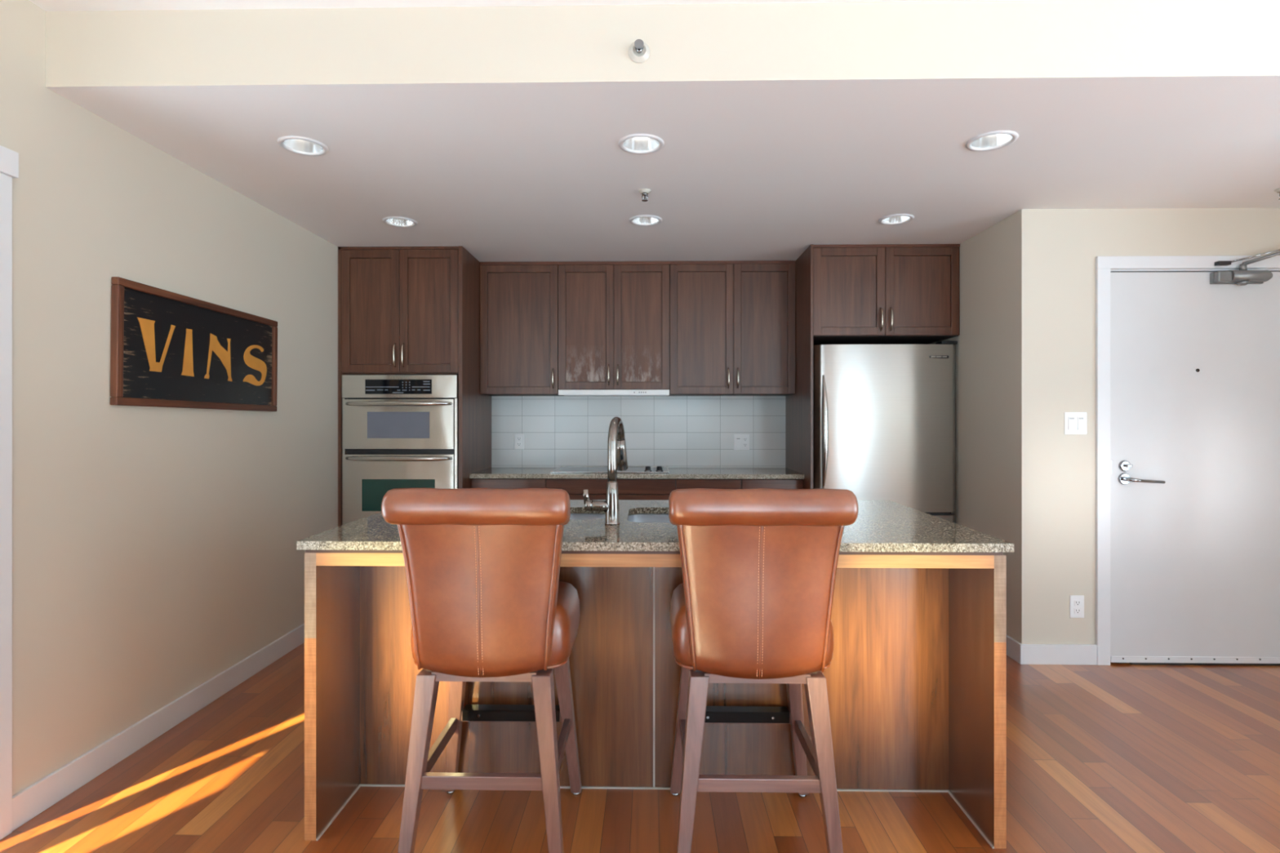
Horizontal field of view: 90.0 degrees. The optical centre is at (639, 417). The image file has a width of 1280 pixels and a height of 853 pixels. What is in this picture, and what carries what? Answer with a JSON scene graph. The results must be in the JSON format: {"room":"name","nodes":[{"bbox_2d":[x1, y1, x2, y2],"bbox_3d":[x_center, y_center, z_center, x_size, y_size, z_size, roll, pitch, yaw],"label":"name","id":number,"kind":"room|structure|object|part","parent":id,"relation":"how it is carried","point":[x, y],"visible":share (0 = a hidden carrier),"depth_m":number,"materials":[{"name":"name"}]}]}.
{"room":"kitchen","nodes":[
{"label":"kitchen","id":0,"kind":"room"},
{"bbox_2d":[0,0,337,795],"bbox_3d":[-2.034,-0.028,3.490,0.150,2.655,3.097,0,0,1],"label":"wall","id":1,"kind":"structure","parent":0,"point":[155,553],"depth_m":2.49,"materials":[{"name":"beige paint"}]},
{"bbox_2d":[0,145,18,839],"bbox_3d":[-1.982,0.233,1.477,0.026,2.135,1.085,0,0,1],"label":"trim","id":2,"kind":"structure","parent":1,"relation":"attached to","point":[9,159],"depth_m":1.99,"materials":[{"name":"white paint"}]},
{"bbox_2d":[12,623,304,831],"bbox_3d":[-1.960,1.248,3.063,0.014,0.104,2.113,0,0,1],"label":"baseboard","id":3,"kind":"structure","parent":1,"relation":"attached to","point":[32,801],"depth_m":2.50,"materials":[{"name":"white paint"}]},
{"bbox_2d":[110,276,277,411],"bbox_3d":[-1.954,-0.280,2.900,0.028,0.480,1.024,0,-1,1],"label":"wall sign","id":4,"kind":"object","parent":1,"relation":"attached to","point":[169,348],"visible":1,"depth_m":2.76,"materials":[{"name":"black paint"}]},
{"bbox_3d":[-1.954,-0.055,2.896,0.028,0.030,1.024,0,-1,1],"label":"frame rail","id":5,"kind":"part","parent":4,"relation":"part of","materials":[{"name":"brown wood"}]},
{"bbox_3d":[-1.954,-0.505,2.903,0.028,0.030,1.024,0,-1,1],"label":"frame rail","id":6,"kind":"part","parent":4,"relation":"part of","materials":[{"name":"brown wood"}]},
{"bbox_2d":[28,0,1033,11],"bbox_3d":[1.395,-1.430,0.301,7.120,0.150,3.550,0,0,1],"label":"ceiling","id":7,"kind":"structure","parent":0,"point":[46,5],"depth_m":2.09,"materials":[{"name":"white paint"}]},
{"bbox_2d":[0,642,1279,852],"bbox_3d":[1.421,1.350,1.752,7.120,0.100,6.452,0,0,1],"label":"floor","id":8,"kind":"structure","parent":0,"point":[1115,757],"depth_m":2.19,"materials":[{"name":"brown wood"}]},
{"bbox_2d":[337,245,491,526],"bbox_3d":[-1.537,0.099,4.480,0.806,2.402,0.794,0,0,1],"label":"tall cabinet","id":9,"kind":"object","parent":8,"relation":"on","point":[402,310],"visible":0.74,"depth_m":4.12,"materials":[{"name":"brown wood"}]},
{"bbox_3d":[-1.738,-0.687,4.131,0.374,0.790,0.020,0,0,1],"label":"door","id":10,"kind":"part","parent":9,"relation":"part of","materials":[{"name":"brown wood"}]},
{"bbox_3d":[-1.738,-0.687,4.135,0.266,0.682,0.009,0,0,1],"label":"door panel","id":11,"kind":"part","parent":9,"relation":"part of","materials":[{"name":"brown wood"}]},
{"bbox_3d":[-1.575,-0.402,4.102,0.013,0.156,0.037,0,0,1],"label":"handle","id":12,"kind":"part","parent":9,"relation":"part of","materials":[{"name":"silver metal"}]},
{"bbox_2d":[342,374,458,524],"bbox_3d":[-1.541,0.290,4.431,0.744,1.130,0.778,0,0,1],"label":"wall oven","id":13,"kind":"object","parent":9,"relation":"in","point":[399,431],"visible":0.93,"depth_m":4.11,"materials":[{"name":"metal"}]},
{"bbox_3d":[-1.546,-0.201,4.130,0.744,0.148,0.036,0,0,1],"label":"control panel","id":14,"kind":"part","parent":13,"relation":"part of","materials":[{"name":"metal"}]},
{"bbox_3d":[-1.521,-0.402,4.101,0.013,0.156,0.037,0,0,1],"label":"handle","id":15,"kind":"part","parent":9,"relation":"part of","materials":[{"name":"silver metal"}]},
{"bbox_3d":[-1.358,-0.687,4.124,0.380,0.790,0.020,0,0,1],"label":"door","id":16,"kind":"part","parent":9,"relation":"part of","materials":[{"name":"brown wood"}]},
{"bbox_3d":[-1.358,-0.687,4.128,0.272,0.682,0.009,0,0,1],"label":"door panel","id":17,"kind":"part","parent":9,"relation":"part of","materials":[{"name":"brown wood"}]},
{"bbox_2d":[381,488,581,852],"bbox_3d":[-0.444,0.746,1.972,0.506,1.107,0.531,0,0,1],"label":"bar stool","id":18,"kind":"object","parent":8,"relation":"on","point":[488,601],"visible":1,"depth_m":1.79,"materials":[{"name":"leather"}]},
{"bbox_3d":[-0.632,1.012,1.829,0.099,0.556,0.100,0,0,1],"label":"leg","id":19,"kind":"part","parent":18,"relation":"part of","materials":[{"name":"brown wood"}]},
{"bbox_3d":[-0.627,1.012,2.191,0.096,0.556,0.097,0,0,1],"label":"leg","id":20,"kind":"part","parent":18,"relation":"part of","materials":[{"name":"brown wood"}]},
{"bbox_3d":[-0.446,0.491,1.823,0.472,0.483,0.162,0,0,1],"label":"backrest","id":21,"kind":"part","parent":18,"relation":"part of","materials":[{"name":"leather"}]},
{"bbox_3d":[-0.443,0.749,2.003,0.356,0.042,0.350,0,0,1],"label":"seat frame","id":22,"kind":"part","parent":18,"relation":"part of","materials":[{"name":"brown wood"}]},
{"bbox_3d":[-0.443,0.638,2.039,0.476,0.180,0.397,0,0,1],"label":"seat","id":23,"kind":"part","parent":18,"relation":"part of","materials":[{"name":"leather"}]},
{"bbox_3d":[-0.440,1.016,2.202,0.332,0.037,0.044,0,0,1],"label":"foot plate","id":24,"kind":"part","parent":18,"relation":"part of","materials":[{"name":"black metal"}]},
{"bbox_3d":[-0.260,1.012,1.822,0.099,0.556,0.100,0,0,1],"label":"leg","id":25,"kind":"part","parent":18,"relation":"part of","materials":[{"name":"brown wood"}]},
{"bbox_3d":[-0.252,1.012,2.185,0.096,0.556,0.097,0,0,1],"label":"leg","id":26,"kind":"part","parent":18,"relation":"part of","materials":[{"name":"brown wood"}]},
{"bbox_2d":[471,478,546,488],"bbox_3d":[-0.879,0.853,4.555,0.505,0.894,0.597,0,0,1],"label":"base cabinet","id":27,"kind":"object","parent":8,"relation":"on","point":[500,483],"visible":0.07,"depth_m":4.29,"materials":[{"name":"brown wood"}]},
{"bbox_2d":[546,478,675,499],"bbox_3d":[-0.191,0.853,4.561,0.871,0.894,0.563,0,0,1],"label":"base cabinet","id":28,"kind":"object","parent":8,"relation":"on","point":[628,488],"visible":0.16,"depth_m":4.28,"materials":[{"name":"brown wood"}]},
{"bbox_3d":[-0.196,0.461,4.289,0.866,0.098,0.020,0,0,1],"label":"drawer","id":29,"kind":"part","parent":28,"relation":"part of","materials":[{"name":"brown wood"}]},
{"bbox_3d":[-0.196,0.688,4.289,0.866,0.344,0.020,0,0,1],"label":"drawer","id":30,"kind":"part","parent":28,"relation":"part of","materials":[{"name":"brown wood"}]},
{"bbox_2d":[469,466,804,479],"bbox_3d":[-0.020,0.390,4.546,2.224,0.030,0.590,0,0,1],"label":"countertop","id":31,"kind":"structure","parent":28,"relation":"on","point":[492,472],"depth_m":4.27,"materials":[{"name":"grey stone"}]},
{"bbox_2d":[550,466,669,473],"bbox_3d":[-0.198,0.355,4.572,0.804,0.040,0.509,0,0,1],"label":"cooktop","id":32,"kind":"object","parent":31,"relation":"in","point":[562,469],"visible":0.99,"depth_m":4.45,"materials":[{"name":"black glass"}]},
{"bbox_3d":[-0.198,0.371,4.572,0.780,0.006,0.485,0,0,1],"label":"glass","id":33,"kind":"part","parent":32,"relation":"part of","materials":[{"name":"black glass"}]},
{"bbox_3d":[0.055,0.351,4.420,0.044,0.033,0.044,0,0,1],"label":"knob","id":34,"kind":"part","parent":32,"relation":"part of","materials":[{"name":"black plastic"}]},
{"bbox_3d":[0.134,0.351,4.418,0.044,0.033,0.044,0,0,1],"label":"knob","id":35,"kind":"part","parent":32,"relation":"part of","materials":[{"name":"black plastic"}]},
{"bbox_2d":[304,549,1006,848],"bbox_3d":[0.045,0.852,2.424,2.137,0.896,0.952,0,0,1],"label":"kitchen island","id":36,"kind":"object","parent":8,"relation":"on","point":[916,675],"visible":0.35,"depth_m":2.23,"materials":[{"name":"brown wood"}]},
{"bbox_3d":[-1.006,0.858,2.443,0.036,0.885,0.950,0,0,1],"label":"panel","id":37,"kind":"part","parent":36,"relation":"part of","materials":[{"name":"brown wood"}]},
{"bbox_3d":[-0.472,0.858,2.264,1.037,0.885,0.020,0,0,1],"label":"panel","id":38,"kind":"part","parent":36,"relation":"part of","materials":[{"name":"brown wood"}]},
{"bbox_2d":[296,499,1013,552],"bbox_3d":[0.044,0.390,2.435,2.168,0.026,1.000,0,0,1],"label":"island countertop","id":39,"kind":"structure","parent":36,"relation":"on","point":[879,526],"depth_m":2.07,"materials":[{"name":"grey stone"}]},
{"bbox_2d":[583,417,627,524],"bbox_3d":[-0.123,0.187,2.375,0.129,0.380,0.260,0,0,7],"label":"faucet","id":40,"kind":"object","parent":39,"relation":"on","point":[616,446],"visible":1,"depth_m":2.26,"materials":[{"name":"silver metal"}]},
{"bbox_3d":[-0.188,0.281,2.271,0.026,0.053,0.009,0,0,1],"label":"lever","id":41,"kind":"part","parent":40,"relation":"part of","materials":[{"name":"silver metal"}]},
{"bbox_3d":[-0.182,0.311,2.272,0.026,0.041,0.041,0,0,1],"label":"lever handle","id":42,"kind":"part","parent":40,"relation":"part of","materials":[{"name":"silver metal"}]},
{"bbox_2d":[569,513,670,522],"bbox_3d":[0.011,0.506,2.495,0.773,0.200,0.438,0,0,1],"label":"sink","id":43,"kind":"object","parent":39,"relation":"in","point":[641,517],"visible":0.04,"depth_m":2.69,"materials":[{"name":"metal"}]},
{"bbox_3d":[-0.236,0.481,2.532,0.278,0.150,0.373,0,0,1],"label":"bowl","id":44,"kind":"part","parent":43,"relation":"part of","materials":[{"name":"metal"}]},
{"bbox_3d":[0.164,0.506,2.493,0.468,0.200,0.438,0,0,1],"label":"bowl","id":45,"kind":"part","parent":43,"relation":"part of","materials":[{"name":"metal"}]},
{"bbox_3d":[0.563,0.858,2.245,1.022,0.885,0.020,0,0,1],"label":"panel","id":46,"kind":"part","parent":36,"relation":"part of","materials":[{"name":"brown wood"}]},
{"bbox_3d":[1.095,0.858,2.406,0.036,0.885,0.950,0,0,1],"label":"panel","id":47,"kind":"part","parent":36,"relation":"part of","materials":[{"name":"brown wood"}]},
{"bbox_2d":[675,478,741,488],"bbox_3d":[0.463,0.853,4.532,0.437,0.894,0.597,0,0,1],"label":"base cabinet","id":48,"kind":"object","parent":8,"relation":"on","point":[680,483],"visible":0.09,"depth_m":4.27,"materials":[{"name":"brown wood"}]},
{"bbox_2d":[668,488,857,852],"bbox_3d":[0.336,0.746,1.961,0.506,1.107,0.531,0,0,1],"label":"bar stool","id":49,"kind":"object","parent":8,"relation":"on","point":[753,603],"visible":1,"depth_m":1.78,"materials":[{"name":"leather"}]},
{"bbox_3d":[0.152,1.012,2.180,0.096,0.556,0.097,0,0,1],"label":"leg","id":50,"kind":"part","parent":49,"relation":"part of","materials":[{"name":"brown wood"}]},
{"bbox_3d":[0.147,1.012,1.817,0.099,0.556,0.100,0,0,1],"label":"leg","id":51,"kind":"part","parent":49,"relation":"part of","materials":[{"name":"brown wood"}]},
{"bbox_3d":[0.340,1.016,2.190,0.332,0.037,0.044,0,0,1],"label":"foot plate","id":52,"kind":"part","parent":49,"relation":"part of","materials":[{"name":"black metal"}]},
{"bbox_3d":[0.337,0.638,2.028,0.476,0.180,0.397,0,0,1],"label":"seat","id":53,"kind":"part","parent":49,"relation":"part of","materials":[{"name":"leather"}]},
{"bbox_3d":[0.337,0.749,1.991,0.356,0.042,0.350,0,0,1],"label":"seat frame","id":54,"kind":"part","parent":49,"relation":"part of","materials":[{"name":"brown wood"}]},
{"bbox_3d":[0.334,0.491,1.811,0.472,0.483,0.162,0,0,1],"label":"backrest","id":55,"kind":"part","parent":49,"relation":"part of","materials":[{"name":"leather"}]},
{"bbox_3d":[0.528,1.012,2.173,0.096,0.556,0.097,0,0,1],"label":"leg","id":56,"kind":"part","parent":49,"relation":"part of","materials":[{"name":"brown wood"}]},
{"bbox_3d":[0.520,1.012,1.810,0.099,0.556,0.100,0,0,1],"label":"leg","id":57,"kind":"part","parent":49,"relation":"part of","materials":[{"name":"brown wood"}]},
{"bbox_2d":[741,479,803,488],"bbox_3d":[0.886,0.853,4.524,0.410,0.894,0.597,0,0,1],"label":"base cabinet","id":58,"kind":"object","parent":8,"relation":"on","point":[745,483],"visible":0.12,"depth_m":4.26,"materials":[{"name":"brown wood"}]},
{"bbox_2d":[785,244,959,488],"bbox_3d":[1.562,0.099,4.426,0.944,2.402,0.794,0,0,1],"label":"tall cabinet","id":59,"kind":"object","parent":8,"relation":"on","point":[877,294],"visible":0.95,"depth_m":4.07,"materials":[{"name":"brown wood"}]},
{"bbox_3d":[1.099,0.099,4.449,0.017,2.402,0.764,0,0,1],"label":"panel","id":60,"kind":"part","parent":59,"relation":"part of","materials":[{"name":"brown wood"}]},
{"bbox_3d":[1.330,-0.803,4.081,0.347,0.450,0.009,0,0,1],"label":"door panel","id":61,"kind":"part","parent":59,"relation":"part of","materials":[{"name":"brown wood"}]},
{"bbox_3d":[1.330,-0.803,4.077,0.455,0.558,0.020,0,0,1],"label":"door","id":62,"kind":"part","parent":59,"relation":"part of","materials":[{"name":"brown wood"}]},
{"bbox_3d":[1.529,-0.625,4.048,0.013,0.152,0.037,0,0,1],"label":"handle","id":63,"kind":"part","parent":59,"relation":"part of","materials":[{"name":"silver metal"}]},
{"bbox_3d":[1.565,-1.092,4.075,0.927,0.017,0.021,0,0,1],"label":"rail","id":64,"kind":"part","parent":59,"relation":"part of","materials":[{"name":"brown wood"}]},
{"bbox_3d":[1.590,-0.625,4.047,0.013,0.152,0.037,0,0,1],"label":"handle","id":65,"kind":"part","parent":59,"relation":"part of","materials":[{"name":"silver metal"}]},
{"bbox_3d":[1.793,-0.803,4.069,0.465,0.558,0.020,0,0,1],"label":"door","id":66,"kind":"part","parent":59,"relation":"part of","materials":[{"name":"brown wood"}]},
{"bbox_3d":[1.793,-0.803,4.073,0.357,0.450,0.009,0,0,1],"label":"door panel","id":67,"kind":"part","parent":59,"relation":"part of","materials":[{"name":"brown wood"}]},
{"bbox_2d":[813,341,957,523],"bbox_3d":[1.573,0.406,4.396,0.900,1.788,0.799,0,0,1],"label":"refrigerator","id":68,"kind":"object","parent":8,"relation":"on","point":[884,415],"visible":0.58,"depth_m":4.06,"materials":[{"name":"grey metal"}]},
{"bbox_3d":[1.167,0.090,4.042,0.037,0.724,0.077,0,0,1],"label":"handle","id":69,"kind":"part","parent":68,"relation":"part of","materials":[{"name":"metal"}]},
{"bbox_2d":[925,511,951,513],"bbox_3d":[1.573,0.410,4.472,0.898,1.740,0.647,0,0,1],"label":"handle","id":70,"kind":"object","parent":68,"relation":"in","point":[949,512],"depth_m":4.14,"materials":[{"name":"grey metal"}]},
{"bbox_3d":[1.570,0.915,4.097,0.896,0.590,0.083,0,0,1],"label":"freezer drawer","id":71,"kind":"part","parent":68,"relation":"part of","materials":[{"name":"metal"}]},
{"bbox_2d":[45,0,1279,262],"bbox_3d":[1.452,-1.304,3.526,7.120,0.402,2.902,0,0,1],"label":"ceiling","id":72,"kind":"structure","parent":0,"point":[784,129],"depth_m":2.33,"materials":[{"name":"white paint"}]},
{"bbox_2d":[277,135,328,156],"bbox_3d":[-1.366,-1.155,2.597,0.186,0.117,0.186,0,0,1],"label":"recessed light","id":73,"kind":"object","parent":72,"relation":"in","point":[300,145],"visible":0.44,"depth_m":2.64,"materials":[{"name":"white paint"}]},
{"bbox_2d":[382,216,417,227],"bbox_3d":[-1.349,-1.155,3.602,0.186,0.117,0.186,0,0,1],"label":"recessed light","id":74,"kind":"object","parent":72,"relation":"in","point":[396,221],"visible":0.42,"depth_m":3.65,"materials":[{"name":"white metal"}]},
{"bbox_2d":[628,39,650,63],"bbox_3d":[-0.003,-1.199,2.076,0.072,0.072,0.048,0,0,1],"label":"sprinkler head","id":75,"kind":"object","parent":72,"relation":"attached to","point":[639,52],"visible":1,"depth_m":2.09},
{"bbox_2d":[617,133,664,154],"bbox_3d":[0.005,-1.155,2.578,0.186,0.117,0.186,0,0,1],"label":"recessed light","id":76,"kind":"object","parent":72,"relation":"in","point":[635,144],"visible":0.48,"depth_m":2.63,"materials":[{"name":"white metal"}]},
{"bbox_2d":[638,188,650,201],"bbox_3d":[0.023,-1.079,3.112,0.060,0.048,0.060,0,0,1],"label":"sprinkler head","id":77,"kind":"object","parent":72,"relation":"attached to","point":[644,192],"visible":1,"depth_m":3.10},
{"bbox_2d":[629,214,662,226],"bbox_3d":[0.032,-1.155,3.575,0.186,0.117,0.186,0,0,1],"label":"recessed light","id":78,"kind":"object","parent":72,"relation":"in","point":[644,220],"visible":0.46,"depth_m":3.63,"materials":[{"name":"white metal"}]},
{"bbox_2d":[878,213,914,225],"bbox_3d":[1.423,-1.155,3.556,0.186,0.117,0.186,0,0,1],"label":"recessed light","id":79,"kind":"object","parent":72,"relation":"in","point":[898,219],"visible":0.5,"depth_m":3.60,"materials":[{"name":"white metal"}]},
{"bbox_2d":[965,130,1018,151],"bbox_3d":[1.401,-1.155,2.550,0.186,0.117,0.186,0,0,1],"label":"recessed light","id":80,"kind":"object","parent":72,"relation":"in","point":[993,140],"visible":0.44,"depth_m":2.59,"materials":[{"name":"white metal"}]},
{"bbox_2d":[1274,187,1279,199],"bbox_3d":[3.099,-1.079,3.086,0.060,0.048,0.060,0,0,1],"label":"sprinkler head","id":81,"kind":"object","parent":72,"relation":"attached to","point":[1277,190],"visible":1,"depth_m":3.09},
{"bbox_2d":[928,208,1106,644],"bbox_3d":[2.252,0.099,4.097,0.440,2.403,1.432,0,0,1],"label":"wall","id":82,"kind":"structure","parent":0,"point":[1025,347],"depth_m":3.38,"materials":[{"name":"beige paint"}]},
{"bbox_2d":[1006,635,1021,663],"bbox_3d":[2.018,1.248,3.675,0.014,0.104,0.580,0,0,1],"label":"baseboard","id":83,"kind":"structure","parent":82,"relation":"attached to","point":[1012,646],"depth_m":3.44,"materials":[{"name":"white paint"}]},
{"bbox_2d":[1019,644,1097,664],"bbox_3d":[2.204,1.248,3.375,0.398,0.104,0.014,0,0,1],"label":"baseboard","id":84,"kind":"structure","parent":82,"relation":"attached to","point":[1029,654],"depth_m":3.37,"materials":[{"name":"white paint"}]},
{"bbox_2d":[1064,412,1086,434],"bbox_3d":[2.299,0.030,3.375,0.116,0.118,0.010,0,0,1],"label":"light switch","id":85,"kind":"object","parent":82,"relation":"attached to","point":[1075,423],"visible":1,"depth_m":3.38,"materials":[{"name":"white plastic"}]},
{"bbox_2d":[1068,417,1075,430],"bbox_3d":[2.275,0.030,3.373,0.034,0.068,0.005,0,0,1],"label":"rocker switch","id":86,"kind":"object","parent":85,"relation":"attached to","point":[1071,420],"depth_m":3.37,"materials":[{"name":"white plastic"}]},
{"bbox_2d":[1077,417,1084,430],"bbox_3d":[2.323,0.030,3.373,0.034,0.068,0.005,0,0,1],"label":"rocker switch","id":87,"kind":"object","parent":85,"relation":"attached to","point":[1080,420],"depth_m":3.37,"materials":[{"name":"white plastic"}]},
{"bbox_2d":[1070,595,1084,617],"bbox_3d":[2.306,0.997,3.376,0.074,0.118,0.010,0,0,1],"label":"power outlet","id":88,"kind":"object","parent":82,"relation":"attached to","point":[1077,602],"visible":1,"depth_m":3.38,"materials":[{"name":"white plastic"}]},
{"bbox_2d":[1074,600,1080,605],"bbox_3d":[2.306,0.976,3.373,0.034,0.028,0.004,0,0,1],"label":"receptacle","id":89,"kind":"object","parent":88,"relation":"attached to","point":[1077,602],"depth_m":3.37,"materials":[{"name":"white plastic"}]},
{"bbox_2d":[1074,608,1080,613],"bbox_3d":[2.306,1.018,3.373,0.034,0.028,0.004,0,0,1],"label":"receptacle","id":90,"kind":"object","parent":88,"relation":"attached to","point":[1077,611],"depth_m":3.37,"materials":[{"name":"white plastic"}]},
{"bbox_2d":[1106,207,1279,269],"bbox_3d":[3.061,-0.943,3.467,1.200,0.320,0.200,0,0,1],"label":"wall","id":91,"kind":"structure","parent":0,"point":[1135,232],"depth_m":3.37,"materials":[{"name":"beige paint"}]},
{"bbox_2d":[1095,255,1279,665],"bbox_3d":[2.942,0.226,3.430,1.076,2.148,0.158,0,0,1],"label":"trim","id":92,"kind":"structure","parent":91,"relation":"attached to","point":[1104,265],"depth_m":3.36,"materials":[{"name":"white paint"}]},
{"bbox_2d":[1110,248,1279,665],"bbox_3d":[2.938,0.206,3.298,0.936,2.184,0.234,0,0,1],"label":"door","id":93,"kind":"structure","parent":91,"relation":"in","point":[1195,355],"depth_m":3.37,"materials":[{"name":"white paint"}]},
{"bbox_3d":[2.473,0.260,3.365,0.004,0.070,0.015,0,0,1],"label":"strike plate","id":94,"kind":"part","parent":93,"relation":"part of","materials":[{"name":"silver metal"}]},
{"bbox_3d":[2.626,0.327,3.332,0.176,0.032,0.054,0,0,1],"label":"lever","id":95,"kind":"part","parent":93,"relation":"part of","materials":[{"name":"silver metal"}]},
{"bbox_3d":[3.210,-0.842,3.260,0.347,0.081,0.010,0,0,25],"label":"closer rod","id":96,"kind":"part","parent":93,"relation":"part of","materials":[{"name":"silver metal"}]},
{"bbox_3d":[3.249,-0.831,3.256,0.274,0.084,0.020,0,0,31],"label":"closer arm","id":97,"kind":"part","parent":93,"relation":"part of","materials":[{"name":"grey metal"}]},
{"bbox_3d":[1.476,0.099,4.902,6.820,2.403,0.150,0,0,1],"label":"wall","id":98,"kind":"structure","parent":0,"visible":0},
{"bbox_2d":[491,395,785,467],"bbox_3d":[-0.020,0.077,4.847,2.263,0.595,0.012,0,0,1],"label":"wall","id":99,"kind":"structure","parent":98,"relation":"attached to","point":[558,431],"depth_m":4.84,"materials":[{"name":"tile"}]},
{"bbox_2d":[514,433,524,448],"bbox_3d":[-0.915,0.180,4.852,0.074,0.116,0.010,0,0,1],"label":"power outlet","id":100,"kind":"object","parent":99,"relation":"attached to","point":[518,437],"visible":1,"depth_m":4.85,"materials":[{"name":"white plastic"}]},
{"bbox_2d":[516,436,521,440],"bbox_3d":[-0.915,0.159,4.849,0.034,0.028,0.004,0,0,1],"label":"receptacle","id":101,"kind":"object","parent":100,"relation":"attached to","point":[518,438],"depth_m":4.85,"materials":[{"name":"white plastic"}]},
{"bbox_2d":[480,261,563,395],"bbox_3d":[-0.853,-0.633,4.667,0.553,0.936,0.372,0,0,1],"label":"upper cabinet","id":102,"kind":"object","parent":99,"relation":"attached to","point":[519,300],"visible":1,"depth_m":4.52,"materials":[{"name":"brown wood"}]},
{"bbox_3d":[-0.856,-1.090,4.527,0.553,0.021,0.021,0,0,1],"label":"rail","id":103,"kind":"part","parent":102,"relation":"part of","materials":[{"name":"brown wood"}]},
{"bbox_3d":[-0.856,-0.622,4.529,0.442,0.804,0.009,0,0,1],"label":"door panel","id":104,"kind":"part","parent":102,"relation":"part of","materials":[{"name":"brown wood"}]},
{"bbox_3d":[-0.612,-0.278,4.495,0.013,0.147,0.037,0,0,1],"label":"handle","id":105,"kind":"part","parent":102,"relation":"part of","materials":[{"name":"silver metal"}]},
{"bbox_2d":[558,389,669,395],"bbox_3d":[-0.182,-0.177,4.666,0.783,0.039,0.340,0,0,1],"label":"range hood","id":106,"kind":"object","parent":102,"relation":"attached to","point":[561,392],"visible":1,"depth_m":4.50,"materials":[{"name":"white metal"}]},
{"bbox_2d":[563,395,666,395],"bbox_3d":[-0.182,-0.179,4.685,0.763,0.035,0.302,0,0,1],"label":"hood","id":107,"kind":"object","parent":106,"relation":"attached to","point":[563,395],"depth_m":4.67,"materials":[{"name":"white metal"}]},
{"bbox_2d":[558,261,669,389],"bbox_3d":[-0.182,-0.650,4.656,0.787,0.902,0.372,0,0,1],"label":"upper cabinet","id":108,"kind":"object","parent":99,"relation":"attached to","point":[614,316],"visible":1,"depth_m":4.51,"materials":[{"name":"brown wood"}]},
{"bbox_3d":[-0.382,-0.639,4.521,0.282,0.770,0.009,0,0,1],"label":"door panel","id":109,"kind":"part","parent":108,"relation":"part of","materials":[{"name":"brown wood"}]},
{"bbox_3d":[-0.382,-0.639,4.517,0.390,0.878,0.020,0,0,1],"label":"door","id":110,"kind":"part","parent":108,"relation":"part of","materials":[{"name":"brown wood"}]},
{"bbox_3d":[-0.221,-0.302,4.489,0.013,0.147,0.037,0,0,1],"label":"handle","id":111,"kind":"part","parent":108,"relation":"part of","materials":[{"name":"silver metal"}]},
{"bbox_3d":[-0.185,-1.090,4.515,0.787,0.021,0.021,0,0,1],"label":"rail","id":112,"kind":"part","parent":108,"relation":"part of","materials":[{"name":"brown wood"}]},
{"bbox_3d":[-0.157,-0.302,4.488,0.013,0.147,0.037,0,0,1],"label":"handle","id":113,"kind":"part","parent":108,"relation":"part of","materials":[{"name":"silver metal"}]},
{"bbox_3d":[0.012,-0.639,4.511,0.391,0.878,0.020,0,0,1],"label":"door","id":114,"kind":"part","parent":108,"relation":"part of","materials":[{"name":"brown wood"}]},
{"bbox_3d":[0.012,-0.639,4.514,0.283,0.770,0.009,0,0,1],"label":"door panel","id":115,"kind":"part","parent":108,"relation":"part of","materials":[{"name":"brown wood"}]},
{"bbox_2d":[668,260,795,395],"bbox_3d":[0.653,-0.633,4.641,0.881,0.936,0.372,0,0,1],"label":"upper cabinet","id":116,"kind":"object","parent":99,"relation":"attached to","point":[732,323],"visible":1,"depth_m":4.50,"materials":[{"name":"brown wood"}]},
{"bbox_3d":[0.433,-0.622,4.503,0.444,0.912,0.020,0,0,1],"label":"door","id":117,"kind":"part","parent":116,"relation":"part of","materials":[{"name":"brown wood"}]},
{"bbox_3d":[0.433,-0.622,4.507,0.336,0.804,0.009,0,0,1],"label":"door panel","id":118,"kind":"part","parent":116,"relation":"part of","materials":[{"name":"brown wood"}]},
{"bbox_3d":[0.619,-0.278,4.474,0.013,0.147,0.037,0,0,1],"label":"handle","id":119,"kind":"part","parent":116,"relation":"part of","materials":[{"name":"silver metal"}]},
{"bbox_3d":[0.650,-1.090,4.501,0.881,0.021,0.021,0,0,1],"label":"rail","id":120,"kind":"part","parent":116,"relation":"part of","materials":[{"name":"brown wood"}]},
{"bbox_3d":[0.685,-0.278,4.473,0.013,0.147,0.037,0,0,1],"label":"handle","id":121,"kind":"part","parent":116,"relation":"part of","materials":[{"name":"silver metal"}]},
{"bbox_3d":[0.874,-0.622,4.495,0.431,0.912,0.020,0,0,1],"label":"door","id":122,"kind":"part","parent":116,"relation":"part of","materials":[{"name":"brown wood"}]},
{"bbox_3d":[0.874,-0.622,4.499,0.323,0.804,0.009,0,0,1],"label":"door panel","id":123,"kind":"part","parent":116,"relation":"part of","materials":[{"name":"brown wood"}]},
{"bbox_2d":[733,434,749,449],"bbox_3d":[0.766,0.184,4.822,0.118,0.118,0.010,0,0,1],"label":"power outlet","id":124,"kind":"object","parent":99,"relation":"attached to","point":[741,442],"visible":1,"depth_m":4.82,"materials":[{"name":"white plastic"}]},
{"bbox_2d":[736,437,740,446],"bbox_3d":[0.740,0.184,4.820,0.034,0.068,0.005,0,0,1],"label":"rocker switch","id":125,"kind":"object","parent":124,"relation":"attached to","point":[738,439],"depth_m":4.82,"materials":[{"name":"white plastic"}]}
]}

